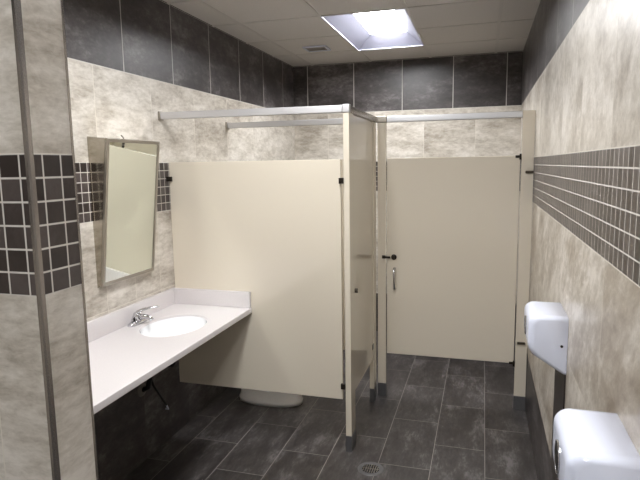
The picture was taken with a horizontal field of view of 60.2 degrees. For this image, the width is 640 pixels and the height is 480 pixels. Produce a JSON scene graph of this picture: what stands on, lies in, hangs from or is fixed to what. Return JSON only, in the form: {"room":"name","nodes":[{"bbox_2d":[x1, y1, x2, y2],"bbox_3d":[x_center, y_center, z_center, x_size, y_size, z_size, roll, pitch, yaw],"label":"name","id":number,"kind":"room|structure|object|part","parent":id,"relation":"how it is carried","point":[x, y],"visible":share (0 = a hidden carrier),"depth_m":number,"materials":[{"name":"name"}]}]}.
{"room":"public restroom","nodes":[
{"label":"public restroom","id":0,"kind":"room"},
{"bbox_2d":[0,0,95,479],"bbox_3d":[-1.075,0.198,1.408,1.033,2.793,0.131,1,8,16],"label":"wall","id":1,"kind":"structure","parent":0,"point":[24,438],"depth_m":1.22,"materials":[{"name":"tile"}]},
{"bbox_2d":[11,0,60,479],"bbox_3d":[-0.601,0.218,1.205,0.014,2.791,0.014,1,8,16],"label":"trim","id":2,"kind":"structure","parent":1,"relation":"attached to","point":[16,4],"depth_m":1.17,"materials":[{"name":"silver metal"}]},
{"bbox_2d":[60,0,98,479],"bbox_3d":[-0.564,0.202,1.324,0.008,2.791,0.007,1,8,16],"label":"trim","id":3,"kind":"structure","parent":1,"relation":"attached to","point":[61,1],"depth_m":1.29,"materials":[{"name":"silver metal"}]},
{"bbox_2d":[63,0,294,479],"bbox_3d":[-1.383,0.070,2.397,0.120,2.793,7.798,1,8,16],"label":"wall","id":4,"kind":"structure","parent":0,"point":[130,61],"depth_m":3.42,"materials":[{"name":"tile"}]},
{"bbox_2d":[87,135,159,287],"bbox_3d":[-1.054,-0.173,3.065,0.122,0.806,0.473,1,8,16],"label":"mirror","id":5,"kind":"object","parent":4,"relation":"attached to","point":[123,172],"visible":1,"depth_m":2.98,"materials":[{"name":"silver mirror"}]},
{"bbox_3d":[-1.127,-0.134,2.845,0.107,0.788,0.003,1,8,16],"label":"plate","id":6,"kind":"part","parent":5,"relation":"part of","materials":[{"name":"silver metal"}]},
{"bbox_3d":[-1.043,-0.165,3.063,0.087,0.735,0.439,1,8,16],"label":"glass","id":7,"kind":"part","parent":5,"relation":"part of","materials":[{"name":"white mirror"}]},
{"bbox_2d":[87,288,174,342],"bbox_3d":[-1.247,0.500,2.643,0.020,0.103,2.036,1,8,16],"label":"backsplash","id":8,"kind":"structure","parent":4,"relation":"attached to","point":[101,326],"depth_m":3.10,"materials":[{"name":"white stone"}]},
{"bbox_2d":[137,362,175,396],"bbox_3d":[-0.954,0.781,3.223,0.299,0.333,0.081,4,9,31],"label":"drain pipe","id":9,"kind":"object","parent":4,"relation":"attached to","point":[142,388],"visible":0.49,"depth_m":3.28,"materials":[{"name":"black"}]},
{"bbox_2d":[152,380,168,409],"bbox_3d":[-1.008,0.803,3.401,0.033,0.636,0.280,0,8,8],"label":"supply hose","id":10,"kind":"object","parent":4,"relation":"attached to","point":[153,385],"visible":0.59,"depth_m":3.45,"materials":[{"name":"black"}]},
{"bbox_2d":[87,288,251,413],"bbox_3d":[-0.987,0.522,2.580,0.556,0.136,2.058,1,8,16],"label":"countertop","id":11,"kind":"structure","parent":4,"relation":"attached to","point":[122,358],"depth_m":2.88,"materials":[{"name":"white stone"}]},
{"bbox_2d":[127,306,158,326],"bbox_3d":[-1.011,0.433,3.149,0.133,0.093,0.156,1,8,16],"label":"faucet","id":12,"kind":"object","parent":11,"relation":"on","point":[138,318],"visible":1,"depth_m":3.14,"materials":[{"name":"silver metal"}]},
{"bbox_3d":[-1.047,0.470,3.165,0.052,0.016,0.156,1,8,16],"label":"plate","id":13,"kind":"part","parent":12,"relation":"part of","materials":[{"name":"silver metal"}]},
{"bbox_3d":[-1.007,0.425,3.177,0.161,0.084,0.047,-5,9,-28],"label":"lever","id":14,"kind":"part","parent":12,"relation":"part of","materials":[{"name":"silver metal"}]},
{"bbox_3d":[-1.000,0.443,3.149,0.105,0.041,0.039,1,8,16],"label":"spout","id":15,"kind":"part","parent":12,"relation":"part of","materials":[{"name":"silver metal"}]},
{"bbox_2d":[140,316,206,336],"bbox_3d":[-0.824,0.555,3.137,0.338,0.129,0.440,1,8,16],"label":"sink","id":16,"kind":"object","parent":11,"relation":"in","point":[174,326],"visible":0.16,"depth_m":3.30,"materials":[{"name":"white ceramic"}]},
{"bbox_2d":[166,159,345,398],"bbox_3d":[-0.409,0.243,3.454,1.162,1.463,0.045,1,8,16],"label":"partition panel","id":17,"kind":"object","parent":4,"relation":"attached to","point":[271,230],"visible":1,"depth_m":3.43,"materials":[{"name":"beige paint"}]},
{"bbox_2d":[158,104,376,121],"bbox_3d":[-0.294,-0.817,3.689,1.200,0.054,0.939,1,8,16],"label":"headrail","id":18,"kind":"object","parent":4,"relation":"attached to","point":[344,108],"visible":0.96,"depth_m":3.28,"materials":[{"name":"silver metal"}]},
{"bbox_3d":[-0.427,-0.762,3.299,1.147,0.042,0.036,1,8,13],"label":"rail","id":19,"kind":"part","parent":18,"relation":"part of","materials":[{"name":"silver metal"}]},
{"bbox_3d":[0.276,-0.810,3.579,0.036,0.040,0.829,1,8,16],"label":"return rail","id":20,"kind":"part","parent":18,"relation":"part of","materials":[{"name":"silver metal"}]},
{"bbox_2d":[341,159,344,349],"bbox_3d":[-0.165,0.121,4.290,1.154,1.467,0.045,1,8,16],"label":"partition panel","id":21,"kind":"object","parent":4,"relation":"attached to","point":[342,174],"visible":0.02,"depth_m":4.19,"materials":[{"name":"beige paint"}]},
{"bbox_2d":[225,111,522,129],"bbox_3d":[0.317,-0.870,4.022,2.183,0.056,0.052,1,8,16],"label":"headrail","id":22,"kind":"object","parent":4,"relation":"attached to","point":[512,114],"visible":0.8,"depth_m":3.94,"materials":[{"name":"silver metal"}]},
{"bbox_3d":[-0.169,-0.883,4.165,1.147,0.042,0.035,1,8,16],"label":"rail","id":23,"kind":"part","parent":22,"relation":"part of","materials":[{"name":"silver metal"}]},
{"bbox_3d":[0.923,-0.857,3.845,0.919,0.042,0.035,1,8,16],"label":"door rail","id":24,"kind":"part","parent":22,"relation":"part of","materials":[{"name":"silver metal"}]},
{"bbox_2d":[123,331,536,479],"bbox_3d":[-0.215,1.530,2.255,2.508,0.100,7.798,1,8,16],"label":"floor","id":25,"kind":"structure","parent":0,"point":[438,418],"depth_m":3.64,"materials":[{"name":"tile"}]},
{"bbox_2d":[239,388,302,406],"bbox_3d":[-0.413,0.846,4.171,0.751,0.750,0.420,1,8,16],"label":"toilet","id":26,"kind":"object","parent":25,"relation":"on","point":[256,397],"visible":0.09,"depth_m":4.09,"materials":[{"name":"white ceramic"}]},
{"bbox_2d":[343,112,355,451],"bbox_3d":[0.180,0.285,3.342,0.039,2.064,0.118,1,8,16],"label":"pilaster","id":27,"kind":"object","parent":25,"relation":"on","point":[348,140],"visible":1,"depth_m":3.30,"materials":[{"name":"beige paint"}]},
{"bbox_2d":[358,462,383,475],"bbox_3d":[0.296,1.339,3.231,0.152,0.003,0.152,1,8,16],"label":"floor drain","id":28,"kind":"object","parent":25,"relation":"on","point":[366,468],"visible":1,"depth_m":3.23,"materials":[{"name":"silver metal"}]},
{"bbox_2d":[370,122,376,401],"bbox_3d":[0.388,0.186,4.051,0.035,2.064,0.101,1,8,16],"label":"pilaster","id":29,"kind":"object","parent":25,"relation":"on","point":[373,386],"visible":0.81,"depth_m":4.05,"materials":[{"name":"beige paint"}]},
{"bbox_2d":[353,115,373,389],"bbox_3d":[0.292,0.068,3.678,0.040,1.717,0.632,1,8,16],"label":"door","id":30,"kind":"structure","parent":29,"relation":"attached to","point":[362,128],"depth_m":3.64,"materials":[{"name":"beige paint"}]},
{"bbox_2d":[378,122,386,395],"bbox_3d":[0.465,0.175,4.124,0.064,2.064,0.035,1,8,16],"label":"pilaster","id":31,"kind":"object","parent":25,"relation":"on","point":[382,127],"visible":1,"depth_m":4.10,"materials":[{"name":"beige paint"}]},
{"bbox_2d":[513,110,535,410],"bbox_3d":[1.417,0.177,3.833,0.082,2.108,0.052,1,8,16],"label":"pilaster","id":32,"kind":"object","parent":25,"relation":"on","point":[528,122],"visible":1,"depth_m":3.81,"materials":[{"name":"beige paint"}]},
{"bbox_2d":[382,154,521,365],"bbox_3d":[0.917,0.147,3.962,0.953,1.497,0.067,1,8,16],"label":"door","id":33,"kind":"structure","parent":32,"relation":"attached to","point":[452,222],"depth_m":3.96,"materials":[{"name":"beige paint"}]},
{"bbox_3d":[0.548,0.290,4.080,0.026,0.178,0.045,1,8,16],"label":"pull handle","id":34,"kind":"part","parent":33,"relation":"part of","materials":[{"name":"silver metal"}]},
{"bbox_2d":[162,0,540,66],"bbox_3d":[-0.261,-1.410,1.858,2.268,0.250,7.558,1,8,16],"label":"ceiling","id":35,"kind":"structure","parent":0,"point":[280,29],"depth_m":4.09,"materials":[{"name":"grey paint"}]},
{"bbox_2d":[302,45,330,51],"bbox_3d":[-0.027,-1.686,4.866,0.208,0.014,0.190,1,8,16],"label":"ceiling vent","id":36,"kind":"object","parent":35,"relation":"in","point":[318,48],"visible":1,"depth_m":4.84,"materials":[{"name":"white metal"}]},
{"bbox_2d":[306,47,326,50],"bbox_3d":[-0.028,-1.686,4.863,0.172,0.009,0.136,1,8,16],"label":"grille","id":37,"kind":"object","parent":36,"relation":"attached to","point":[307,48],"depth_m":4.86,"materials":[{"name":"grey metal"}]},
{"bbox_2d":[321,8,423,50],"bbox_3d":[0.456,-1.687,4.331,0.594,0.118,1.218,1,8,16],"label":"ceiling light","id":38,"kind":"object","parent":35,"relation":"attached to","point":[385,29],"visible":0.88,"depth_m":4.54,"materials":[{"name":"grey"}]},
{"bbox_2d":[354,10,405,33],"bbox_3d":[0.456,-1.738,4.324,0.313,0.013,1.015,1,8,16],"label":"diffuser","id":39,"kind":"object","parent":38,"relation":"attached to","point":[382,22],"depth_m":4.45,"materials":[{"name":"white plastic"}]},
{"bbox_2d":[293,51,522,331],"bbox_3d":[0.845,-0.412,5.709,2.268,2.793,0.120,1,8,16],"label":"wall","id":40,"kind":"structure","parent":0,"point":[490,82],"depth_m":5.48,"materials":[{"name":"tile"}]},
{"bbox_2d":[514,0,639,479],"bbox_3d":[0.908,0.124,1.725,0.120,2.793,7.798,1,8,16],"label":"wall","id":41,"kind":"structure","parent":0,"point":[581,71],"depth_m":1.81,"materials":[{"name":"tile"}]},
{"bbox_2d":[524,301,568,374],"bbox_3d":[0.925,0.398,2.285,0.148,0.237,0.272,1,8,16],"label":"dryer","id":42,"kind":"object","parent":41,"relation":"attached to","point":[546,324],"visible":1,"depth_m":2.16,"materials":[{"name":"white plastic"}]},
{"bbox_2d":[551,369,565,479],"bbox_3d":[1.004,0.766,2.329,0.006,0.552,0.280,1,8,16],"label":"guard","id":43,"kind":"object","parent":41,"relation":"attached to","point":[560,379],"visible":0.59,"depth_m":2.34,"materials":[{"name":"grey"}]},
{"bbox_2d":[553,409,639,479],"bbox_3d":[0.628,0.556,1.284,0.148,0.237,0.262,1,8,16],"label":"dryer","id":44,"kind":"object","parent":41,"relation":"attached to","point":[587,444],"visible":1,"depth_m":1.21,"materials":[{"name":"white plastic"}]}
]}

